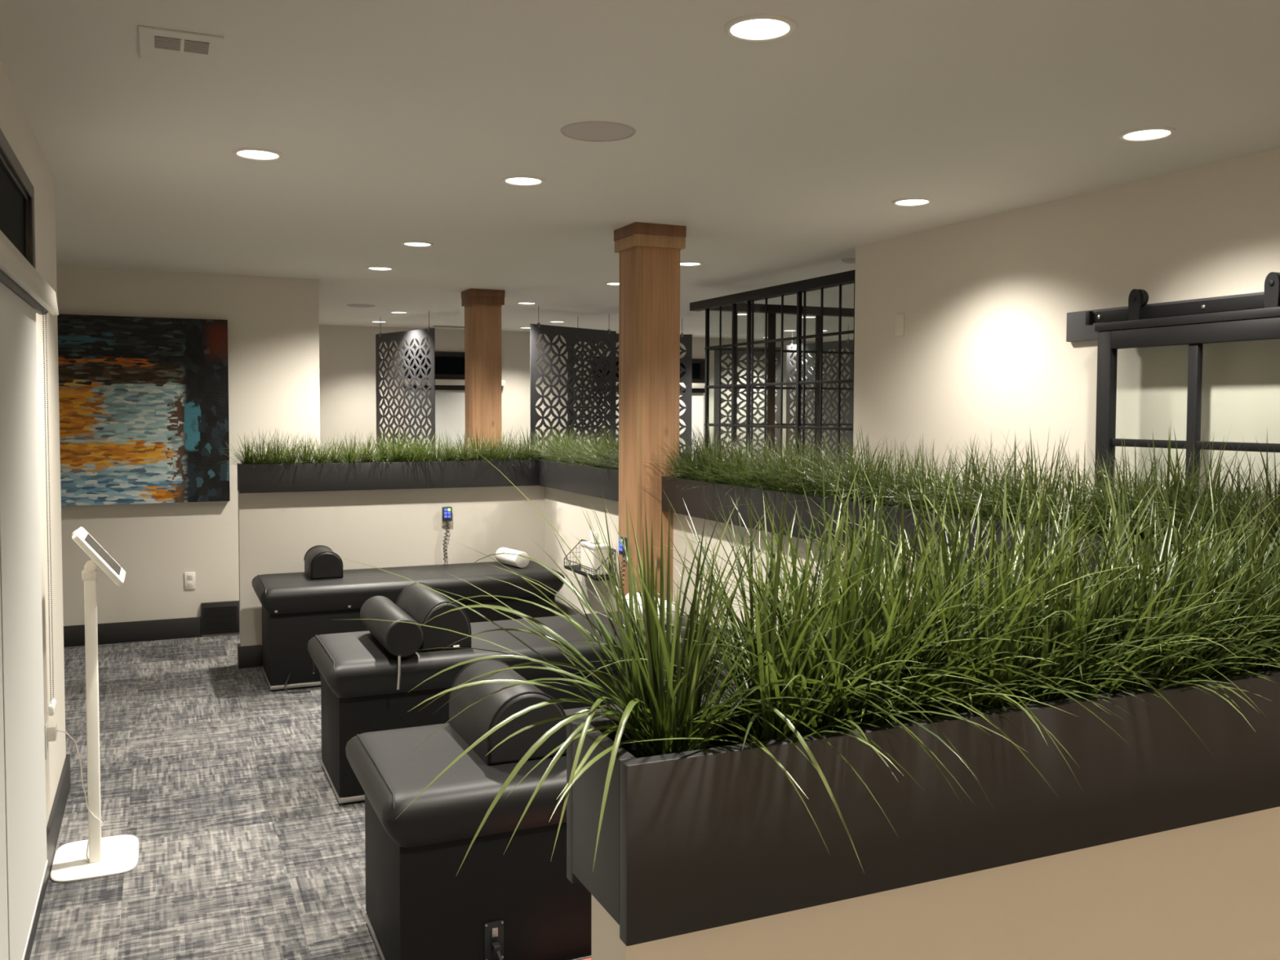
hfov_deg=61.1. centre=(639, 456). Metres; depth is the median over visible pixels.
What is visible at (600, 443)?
grass tuft
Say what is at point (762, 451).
grass tuft
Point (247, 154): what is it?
diffuser
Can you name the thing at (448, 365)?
window
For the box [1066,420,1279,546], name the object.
grass tuft
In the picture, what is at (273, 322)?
wall
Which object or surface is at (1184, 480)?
grass tuft
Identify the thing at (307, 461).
grass tuft
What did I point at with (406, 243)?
diffuser
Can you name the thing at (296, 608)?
massage table
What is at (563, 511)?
wall
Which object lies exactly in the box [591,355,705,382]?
window
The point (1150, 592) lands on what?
grass tuft
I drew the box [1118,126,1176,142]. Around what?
recessed light
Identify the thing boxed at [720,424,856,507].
grass tuft
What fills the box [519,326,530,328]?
recessed light
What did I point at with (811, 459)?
grass tuft
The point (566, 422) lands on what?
grass tuft
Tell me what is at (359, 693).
massage table
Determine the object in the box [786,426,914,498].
grass tuft
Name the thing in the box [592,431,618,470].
grass tuft
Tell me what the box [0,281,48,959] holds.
roller shade
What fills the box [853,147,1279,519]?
wall
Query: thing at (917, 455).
grass tuft
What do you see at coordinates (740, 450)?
grass tuft
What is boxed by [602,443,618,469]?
grass tuft
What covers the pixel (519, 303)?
recessed light
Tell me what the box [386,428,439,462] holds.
grass tuft
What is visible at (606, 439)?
grass tuft
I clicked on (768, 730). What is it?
grass tuft
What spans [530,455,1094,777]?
grass tuft
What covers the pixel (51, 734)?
charger
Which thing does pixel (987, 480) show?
grass tuft
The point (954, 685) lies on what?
grass tuft
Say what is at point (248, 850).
floor
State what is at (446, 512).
remote
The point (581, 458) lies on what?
grass tuft
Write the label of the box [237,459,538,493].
planter box
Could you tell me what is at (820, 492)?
grass tuft
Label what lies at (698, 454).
grass tuft
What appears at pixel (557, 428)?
grass tuft
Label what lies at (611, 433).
grass tuft
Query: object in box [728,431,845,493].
grass tuft
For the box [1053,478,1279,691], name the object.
grass tuft
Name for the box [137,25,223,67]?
ceiling vent
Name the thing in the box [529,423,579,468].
grass tuft
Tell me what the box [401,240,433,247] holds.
recessed light
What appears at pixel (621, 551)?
remote
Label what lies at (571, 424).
grass tuft
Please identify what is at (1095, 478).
grass tuft
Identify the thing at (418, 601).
bolster cushion
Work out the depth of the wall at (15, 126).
3.89 m
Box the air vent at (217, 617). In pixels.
[200,600,239,635]
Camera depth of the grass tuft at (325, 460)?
6.63 m
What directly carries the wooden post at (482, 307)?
on the floor
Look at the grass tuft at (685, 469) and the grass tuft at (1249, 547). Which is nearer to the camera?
the grass tuft at (1249, 547)
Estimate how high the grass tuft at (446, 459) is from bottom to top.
0.251 m
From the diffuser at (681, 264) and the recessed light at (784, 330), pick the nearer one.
the diffuser at (681, 264)
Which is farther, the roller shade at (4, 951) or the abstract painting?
the abstract painting
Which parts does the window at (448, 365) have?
pane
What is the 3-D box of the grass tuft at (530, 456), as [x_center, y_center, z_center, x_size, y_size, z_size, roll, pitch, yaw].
[-0.748,-0.088,7.253,0.451,0.281,0.460,0,2,-13]
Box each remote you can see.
[441,506,452,560]
[618,536,627,600]
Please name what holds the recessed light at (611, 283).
in the ceiling
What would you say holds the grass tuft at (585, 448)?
in the planter box at (580, 479)
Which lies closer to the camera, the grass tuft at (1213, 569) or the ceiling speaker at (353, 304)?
the grass tuft at (1213, 569)
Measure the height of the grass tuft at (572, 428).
0.265 m
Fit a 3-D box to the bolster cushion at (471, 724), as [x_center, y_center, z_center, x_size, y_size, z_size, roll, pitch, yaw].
[-0.398,0.739,3.211,0.241,0.194,0.450,-1,3,-24]
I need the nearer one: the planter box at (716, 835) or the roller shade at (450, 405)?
the planter box at (716, 835)
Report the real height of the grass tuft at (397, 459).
0.300 m
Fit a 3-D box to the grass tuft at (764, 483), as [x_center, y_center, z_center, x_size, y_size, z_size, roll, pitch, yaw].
[0.551,0.016,4.567,0.516,0.308,0.540,-1,3,-19]
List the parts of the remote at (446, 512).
coiled cord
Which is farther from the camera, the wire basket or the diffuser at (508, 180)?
the wire basket
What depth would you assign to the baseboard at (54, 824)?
3.78 m
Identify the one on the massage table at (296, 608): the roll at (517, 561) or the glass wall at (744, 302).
the roll at (517, 561)
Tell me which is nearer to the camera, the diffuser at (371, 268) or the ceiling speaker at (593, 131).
the ceiling speaker at (593, 131)
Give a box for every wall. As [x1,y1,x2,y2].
[0,60,66,949]
[56,266,319,636]
[237,485,545,646]
[319,324,850,469]
[544,486,1121,692]
[591,806,1279,959]
[689,269,855,477]
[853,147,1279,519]
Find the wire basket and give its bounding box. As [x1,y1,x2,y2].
[564,539,615,581]
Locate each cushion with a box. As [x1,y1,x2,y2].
[303,545,342,579]
[360,595,423,657]
[395,582,471,651]
[448,658,566,764]
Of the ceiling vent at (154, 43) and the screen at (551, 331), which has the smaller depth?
the ceiling vent at (154, 43)
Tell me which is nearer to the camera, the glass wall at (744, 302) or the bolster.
the bolster
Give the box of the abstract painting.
[57,314,230,506]
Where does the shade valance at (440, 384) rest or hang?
attached to the wall at (347, 353)
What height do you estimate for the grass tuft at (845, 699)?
0.306 m
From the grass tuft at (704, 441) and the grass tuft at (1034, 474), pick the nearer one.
the grass tuft at (1034, 474)
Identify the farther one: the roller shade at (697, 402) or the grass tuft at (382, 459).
the roller shade at (697, 402)
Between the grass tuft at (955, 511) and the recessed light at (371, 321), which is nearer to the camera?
the grass tuft at (955, 511)
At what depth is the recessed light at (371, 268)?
6.98 m
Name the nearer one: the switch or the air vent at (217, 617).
the switch
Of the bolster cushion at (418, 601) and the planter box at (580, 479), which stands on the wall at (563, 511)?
the planter box at (580, 479)
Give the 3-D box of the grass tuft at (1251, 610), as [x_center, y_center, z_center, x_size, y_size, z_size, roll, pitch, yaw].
[0.780,0.152,1.456,0.469,0.303,0.501,0,2,-6]
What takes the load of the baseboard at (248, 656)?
attached to the wall at (393, 527)
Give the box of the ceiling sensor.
[841,257,855,263]
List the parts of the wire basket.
shelf plate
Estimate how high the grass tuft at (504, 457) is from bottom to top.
0.272 m
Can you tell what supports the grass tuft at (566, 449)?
on the planter box at (580, 479)
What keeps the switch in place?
attached to the massage table at (521, 903)
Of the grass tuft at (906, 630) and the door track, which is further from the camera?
the door track
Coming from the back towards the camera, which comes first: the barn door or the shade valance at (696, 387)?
the shade valance at (696, 387)
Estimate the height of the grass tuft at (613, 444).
0.291 m
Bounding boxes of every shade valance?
[0,230,58,315]
[401,378,505,391]
[590,382,705,392]
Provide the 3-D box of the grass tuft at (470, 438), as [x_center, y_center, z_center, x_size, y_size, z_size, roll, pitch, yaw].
[-1.081,-0.079,7.069,0.338,0.275,0.457,1,3,25]
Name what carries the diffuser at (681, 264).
attached to the recessed light at (682, 263)
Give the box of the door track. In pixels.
[1066,291,1279,342]
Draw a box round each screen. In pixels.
[375,311,435,461]
[529,306,616,457]
[567,316,692,468]
[713,333,781,466]
[786,324,853,481]
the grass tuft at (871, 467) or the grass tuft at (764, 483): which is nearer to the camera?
the grass tuft at (871, 467)
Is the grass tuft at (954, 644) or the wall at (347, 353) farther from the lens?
the wall at (347, 353)
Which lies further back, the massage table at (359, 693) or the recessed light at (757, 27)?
the massage table at (359, 693)
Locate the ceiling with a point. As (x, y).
(393, 122)
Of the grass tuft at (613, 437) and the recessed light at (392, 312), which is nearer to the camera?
the grass tuft at (613, 437)
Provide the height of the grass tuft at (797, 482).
0.287 m
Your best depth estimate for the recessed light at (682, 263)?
6.71 m
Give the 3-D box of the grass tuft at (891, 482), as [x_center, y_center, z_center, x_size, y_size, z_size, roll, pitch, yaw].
[0.912,0.062,3.825,0.469,0.285,0.443,0,2,5]
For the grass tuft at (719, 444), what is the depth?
4.95 m
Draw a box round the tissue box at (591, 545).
[580,530,608,575]
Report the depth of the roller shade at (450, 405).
12.28 m
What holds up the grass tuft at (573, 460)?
in the planter box at (580, 479)
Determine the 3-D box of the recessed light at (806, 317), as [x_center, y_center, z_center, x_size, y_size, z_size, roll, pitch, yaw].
[1.634,-1.352,10.495,0.174,0.008,0.174,-1,3,-24]
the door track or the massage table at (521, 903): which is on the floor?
the massage table at (521, 903)
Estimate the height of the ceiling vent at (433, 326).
0.008 m
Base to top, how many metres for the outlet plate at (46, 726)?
0.115 m
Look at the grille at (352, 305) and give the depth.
9.49 m
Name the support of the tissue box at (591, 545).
in the wire basket
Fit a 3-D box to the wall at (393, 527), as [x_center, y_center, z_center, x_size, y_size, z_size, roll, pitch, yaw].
[-1.493,0.719,6.926,2.005,1.066,0.085,-1,3,-24]
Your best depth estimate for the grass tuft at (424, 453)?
6.91 m
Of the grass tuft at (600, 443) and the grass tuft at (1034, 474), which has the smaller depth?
the grass tuft at (1034, 474)
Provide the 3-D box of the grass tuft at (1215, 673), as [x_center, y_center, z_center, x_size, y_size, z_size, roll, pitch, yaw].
[0.709,0.169,1.386,0.451,0.273,0.448,2,3,42]
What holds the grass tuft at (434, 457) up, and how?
on the planter box at (318, 477)
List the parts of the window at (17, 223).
pane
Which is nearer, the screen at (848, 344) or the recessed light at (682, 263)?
the recessed light at (682, 263)
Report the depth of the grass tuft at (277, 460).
6.51 m
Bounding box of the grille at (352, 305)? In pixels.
[348,304,372,306]
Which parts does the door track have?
rail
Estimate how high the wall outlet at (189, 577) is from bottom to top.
0.116 m
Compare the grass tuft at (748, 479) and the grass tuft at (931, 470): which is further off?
the grass tuft at (748, 479)
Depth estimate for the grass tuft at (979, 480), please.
3.37 m
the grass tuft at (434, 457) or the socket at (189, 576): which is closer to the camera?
the grass tuft at (434, 457)
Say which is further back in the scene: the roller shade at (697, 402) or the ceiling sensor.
the roller shade at (697, 402)
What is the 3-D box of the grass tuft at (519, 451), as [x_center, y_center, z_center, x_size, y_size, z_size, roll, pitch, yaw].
[-0.811,-0.066,7.170,0.410,0.243,0.416,0,2,2]
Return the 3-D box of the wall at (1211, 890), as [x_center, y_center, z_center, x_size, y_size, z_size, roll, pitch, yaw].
[0.897,0.957,1.497,2.035,1.066,0.089,-1,3,-24]
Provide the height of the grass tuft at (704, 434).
0.275 m
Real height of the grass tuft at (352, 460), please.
0.251 m
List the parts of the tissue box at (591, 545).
lid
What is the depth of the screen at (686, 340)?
10.66 m
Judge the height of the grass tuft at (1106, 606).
0.307 m
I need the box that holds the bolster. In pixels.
[360,595,423,689]
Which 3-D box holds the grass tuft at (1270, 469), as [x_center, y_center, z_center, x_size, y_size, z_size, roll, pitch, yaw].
[0.946,0.161,1.471,0.461,0.285,0.495,0,2,-11]
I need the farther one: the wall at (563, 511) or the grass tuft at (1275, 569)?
the wall at (563, 511)
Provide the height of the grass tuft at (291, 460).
0.254 m
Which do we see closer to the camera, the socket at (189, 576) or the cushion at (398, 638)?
the cushion at (398, 638)
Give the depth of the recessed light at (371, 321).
11.21 m
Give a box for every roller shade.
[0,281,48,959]
[0,575,8,959]
[406,389,465,457]
[594,391,703,463]
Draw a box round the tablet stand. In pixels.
[50,527,138,882]
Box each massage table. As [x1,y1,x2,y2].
[251,560,564,693]
[307,611,727,804]
[345,688,748,959]
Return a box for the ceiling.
[0,0,1279,342]
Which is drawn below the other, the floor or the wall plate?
the floor
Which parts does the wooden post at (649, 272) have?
corner trim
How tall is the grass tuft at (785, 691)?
0.294 m
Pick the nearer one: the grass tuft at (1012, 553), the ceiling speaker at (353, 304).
the grass tuft at (1012, 553)
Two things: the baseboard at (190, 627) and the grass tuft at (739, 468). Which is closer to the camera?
the grass tuft at (739, 468)
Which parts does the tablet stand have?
plate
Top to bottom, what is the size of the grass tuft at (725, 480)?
0.326 m
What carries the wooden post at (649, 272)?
on the floor
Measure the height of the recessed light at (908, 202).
0.008 m
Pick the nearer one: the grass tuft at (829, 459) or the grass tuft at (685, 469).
the grass tuft at (829, 459)
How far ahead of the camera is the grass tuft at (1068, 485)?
3.05 m
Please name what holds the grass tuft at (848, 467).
in the planter box at (696, 504)
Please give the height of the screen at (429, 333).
2.465 m
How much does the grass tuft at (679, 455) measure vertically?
0.327 m
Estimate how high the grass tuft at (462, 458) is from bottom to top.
0.247 m
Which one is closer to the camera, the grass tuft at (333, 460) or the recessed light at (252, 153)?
the recessed light at (252, 153)
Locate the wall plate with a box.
[894,313,904,336]
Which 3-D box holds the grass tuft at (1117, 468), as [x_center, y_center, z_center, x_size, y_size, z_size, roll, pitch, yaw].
[1.312,0.089,2.884,0.515,0.314,0.486,0,2,1]
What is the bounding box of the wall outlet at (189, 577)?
[184,572,195,589]
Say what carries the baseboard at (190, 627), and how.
attached to the wall at (273, 322)
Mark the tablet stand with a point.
(96, 856)
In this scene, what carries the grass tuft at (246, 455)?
on the planter box at (318, 477)
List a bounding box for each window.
[0,128,35,269]
[404,351,464,379]
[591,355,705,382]
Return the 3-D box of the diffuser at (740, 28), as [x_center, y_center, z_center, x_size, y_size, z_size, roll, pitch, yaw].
[0.286,-1.022,2.587,0.137,0.004,0.137,-1,3,-24]
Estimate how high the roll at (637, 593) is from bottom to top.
0.110 m
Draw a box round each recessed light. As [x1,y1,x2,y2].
[231,147,283,160]
[366,266,393,271]
[370,320,387,322]
[389,311,408,313]
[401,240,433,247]
[501,175,545,186]
[516,302,537,304]
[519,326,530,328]
[548,320,565,322]
[604,281,618,285]
[680,261,702,266]
[723,13,796,41]
[783,329,796,331]
[801,315,815,318]
[891,197,933,206]
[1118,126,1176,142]
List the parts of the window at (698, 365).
pane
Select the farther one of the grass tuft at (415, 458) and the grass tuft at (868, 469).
the grass tuft at (415, 458)
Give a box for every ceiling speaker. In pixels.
[346,303,375,306]
[560,120,635,142]
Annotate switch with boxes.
[491,927,497,937]
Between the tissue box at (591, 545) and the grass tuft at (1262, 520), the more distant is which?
the tissue box at (591, 545)
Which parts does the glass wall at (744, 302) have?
post, post, post, post, post, post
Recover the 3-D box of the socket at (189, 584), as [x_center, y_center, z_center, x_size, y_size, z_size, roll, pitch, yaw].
[-3.050,0.867,7.348,0.034,0.036,0.003,-1,3,-24]
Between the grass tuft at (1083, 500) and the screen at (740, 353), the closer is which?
the grass tuft at (1083, 500)
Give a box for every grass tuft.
[215,433,287,466]
[230,429,296,464]
[248,427,312,466]
[263,429,321,464]
[285,427,336,463]
[299,432,345,463]
[306,432,357,462]
[315,432,378,464]
[339,446,973,875]
[344,429,396,462]
[354,428,413,463]
[369,422,431,462]
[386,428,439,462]
[400,427,458,462]
[416,433,464,461]
[417,430,474,461]
[438,431,494,461]
[450,426,499,460]
[468,426,529,461]
[468,428,523,460]
[497,422,551,459]
[497,433,538,460]
[514,425,564,459]
[521,422,582,461]
[528,424,593,466]
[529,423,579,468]
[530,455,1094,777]
[534,427,583,462]
[540,425,591,463]
[543,480,1035,782]
[553,431,599,466]
[555,427,595,464]
[558,428,607,466]
[559,427,608,466]
[567,423,618,468]
[570,426,616,467]
[575,426,618,469]
[577,428,618,469]
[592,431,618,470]
[601,433,618,471]
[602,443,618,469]
[631,466,1119,732]
[641,431,717,478]
[644,417,755,482]
[644,427,728,489]
[649,422,736,488]
[657,434,733,480]
[663,494,1057,806]
[671,431,751,484]
[684,426,796,485]
[684,433,763,490]
[690,432,773,495]
[695,457,1154,742]
[705,435,795,488]
[706,435,789,489]
[711,429,817,491]
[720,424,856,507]
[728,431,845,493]
[728,484,1127,791]
[729,445,1277,712]
[751,426,866,495]
[765,432,865,496]
[767,433,877,498]
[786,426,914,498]
[786,439,905,502]
[787,426,915,503]
[800,452,1261,721]
[813,438,914,506]
[838,435,958,508]
[851,435,970,509]
[862,436,988,511]
[868,441,992,529]
[871,485,1214,757]
[892,431,1058,531]
[893,462,1279,700]
[906,431,1049,519]
[920,518,1279,715]
[926,469,1279,731]
[928,443,1062,521]
[929,435,1094,524]
[945,422,1119,527]
[986,456,1279,711]
[1000,450,1132,554]
[1001,437,1146,533]
[1008,459,1279,678]
[1013,440,1200,535]
[1028,482,1279,688]
[1031,432,1229,539]
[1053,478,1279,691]
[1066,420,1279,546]
[1066,421,1279,543]
[1103,433,1279,551]
[1126,432,1279,557]
[1145,457,1278,553]
[1160,488,1279,670]
[1178,489,1279,674]
[1182,466,1279,623]
[1184,469,1279,621]
[1202,454,1279,555]
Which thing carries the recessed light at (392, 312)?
in the ceiling
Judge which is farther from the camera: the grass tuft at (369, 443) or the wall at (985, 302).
the grass tuft at (369, 443)
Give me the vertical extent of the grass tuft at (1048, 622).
0.320 m
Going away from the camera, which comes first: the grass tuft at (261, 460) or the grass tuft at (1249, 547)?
the grass tuft at (1249, 547)
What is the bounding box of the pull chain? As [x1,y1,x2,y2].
[42,310,57,715]
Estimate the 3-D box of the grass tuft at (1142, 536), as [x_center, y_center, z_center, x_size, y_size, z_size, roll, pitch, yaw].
[1.347,0.075,2.841,0.585,0.342,0.572,-1,3,-23]
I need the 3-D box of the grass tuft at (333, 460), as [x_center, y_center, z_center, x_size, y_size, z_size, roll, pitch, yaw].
[-1.897,-0.041,6.710,0.368,0.231,0.447,-1,3,-19]
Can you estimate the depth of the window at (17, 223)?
3.04 m
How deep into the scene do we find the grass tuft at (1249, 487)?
2.56 m
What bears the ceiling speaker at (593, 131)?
attached to the ceiling
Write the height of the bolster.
0.274 m
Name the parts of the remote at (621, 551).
coiled cord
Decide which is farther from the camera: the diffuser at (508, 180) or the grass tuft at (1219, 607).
the diffuser at (508, 180)
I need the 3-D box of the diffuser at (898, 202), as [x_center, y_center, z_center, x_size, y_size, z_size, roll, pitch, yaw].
[1.185,-1.110,4.722,0.137,0.004,0.137,-1,3,-24]
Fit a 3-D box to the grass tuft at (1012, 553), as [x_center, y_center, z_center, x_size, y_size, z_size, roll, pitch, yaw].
[0.430,0.147,1.283,0.592,0.325,0.466,1,3,21]
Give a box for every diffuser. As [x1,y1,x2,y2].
[237,150,278,159]
[368,267,391,270]
[404,242,430,245]
[506,177,540,184]
[680,262,699,265]
[731,18,788,38]
[896,200,928,204]
[1124,129,1169,139]
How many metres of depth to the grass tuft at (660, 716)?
1.07 m
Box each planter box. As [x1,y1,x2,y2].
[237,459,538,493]
[538,459,618,502]
[566,667,1279,946]
[662,475,1279,605]
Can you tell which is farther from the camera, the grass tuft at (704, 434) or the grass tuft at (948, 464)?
the grass tuft at (704, 434)
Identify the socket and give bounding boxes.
[186,573,192,579]
[186,582,192,587]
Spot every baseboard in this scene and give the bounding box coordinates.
[24,754,70,959]
[63,617,201,647]
[237,643,262,668]
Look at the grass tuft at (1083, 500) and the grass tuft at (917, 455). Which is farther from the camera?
the grass tuft at (917, 455)
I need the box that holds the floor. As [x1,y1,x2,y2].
[29,633,381,959]
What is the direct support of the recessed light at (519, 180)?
in the ceiling
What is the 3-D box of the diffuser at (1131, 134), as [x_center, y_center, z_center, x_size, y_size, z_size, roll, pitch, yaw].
[1.664,-1.059,3.559,0.137,0.004,0.137,-1,3,-24]
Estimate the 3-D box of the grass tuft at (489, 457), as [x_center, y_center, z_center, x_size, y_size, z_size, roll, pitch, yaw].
[-0.959,-0.074,7.076,0.425,0.266,0.446,-1,3,-26]
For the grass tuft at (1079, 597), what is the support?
in the planter box at (716, 835)
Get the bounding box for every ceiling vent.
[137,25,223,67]
[432,325,464,328]
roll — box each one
[495,546,529,568]
[625,592,681,626]
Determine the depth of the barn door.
3.97 m
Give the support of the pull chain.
hanging from the shade valance at (17, 273)
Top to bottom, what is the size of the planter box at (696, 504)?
0.170 m
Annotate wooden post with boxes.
[461,288,505,459]
[613,222,686,611]
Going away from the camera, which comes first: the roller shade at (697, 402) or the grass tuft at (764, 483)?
the grass tuft at (764, 483)
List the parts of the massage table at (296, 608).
power cord, power panel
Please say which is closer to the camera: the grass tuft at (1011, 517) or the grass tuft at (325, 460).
the grass tuft at (1011, 517)
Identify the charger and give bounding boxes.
[44,720,57,759]
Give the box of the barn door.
[1094,271,1279,523]
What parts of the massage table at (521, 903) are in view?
power panel, power cord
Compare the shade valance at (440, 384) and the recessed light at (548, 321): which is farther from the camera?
the shade valance at (440, 384)
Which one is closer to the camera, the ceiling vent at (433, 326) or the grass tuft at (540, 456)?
the grass tuft at (540, 456)
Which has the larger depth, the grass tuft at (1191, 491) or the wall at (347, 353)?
the wall at (347, 353)
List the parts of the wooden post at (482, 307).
corner trim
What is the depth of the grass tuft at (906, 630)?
1.17 m
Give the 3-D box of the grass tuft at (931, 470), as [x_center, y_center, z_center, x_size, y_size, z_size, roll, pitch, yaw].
[0.984,0.063,3.632,0.520,0.296,0.496,1,3,22]
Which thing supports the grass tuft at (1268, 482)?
on the planter box at (696, 504)
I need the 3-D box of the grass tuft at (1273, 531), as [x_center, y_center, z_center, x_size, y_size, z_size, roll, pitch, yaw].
[1.002,0.142,1.525,0.531,0.317,0.532,-1,3,-28]
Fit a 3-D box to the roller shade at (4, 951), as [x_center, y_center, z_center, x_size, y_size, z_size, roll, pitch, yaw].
[-1.134,0.479,1.738,0.006,1.711,1.655,-1,3,-24]
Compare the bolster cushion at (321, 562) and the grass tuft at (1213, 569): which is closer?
the grass tuft at (1213, 569)
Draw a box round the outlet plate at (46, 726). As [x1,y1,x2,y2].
[44,720,48,759]
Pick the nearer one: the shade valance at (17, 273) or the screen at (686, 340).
the shade valance at (17, 273)

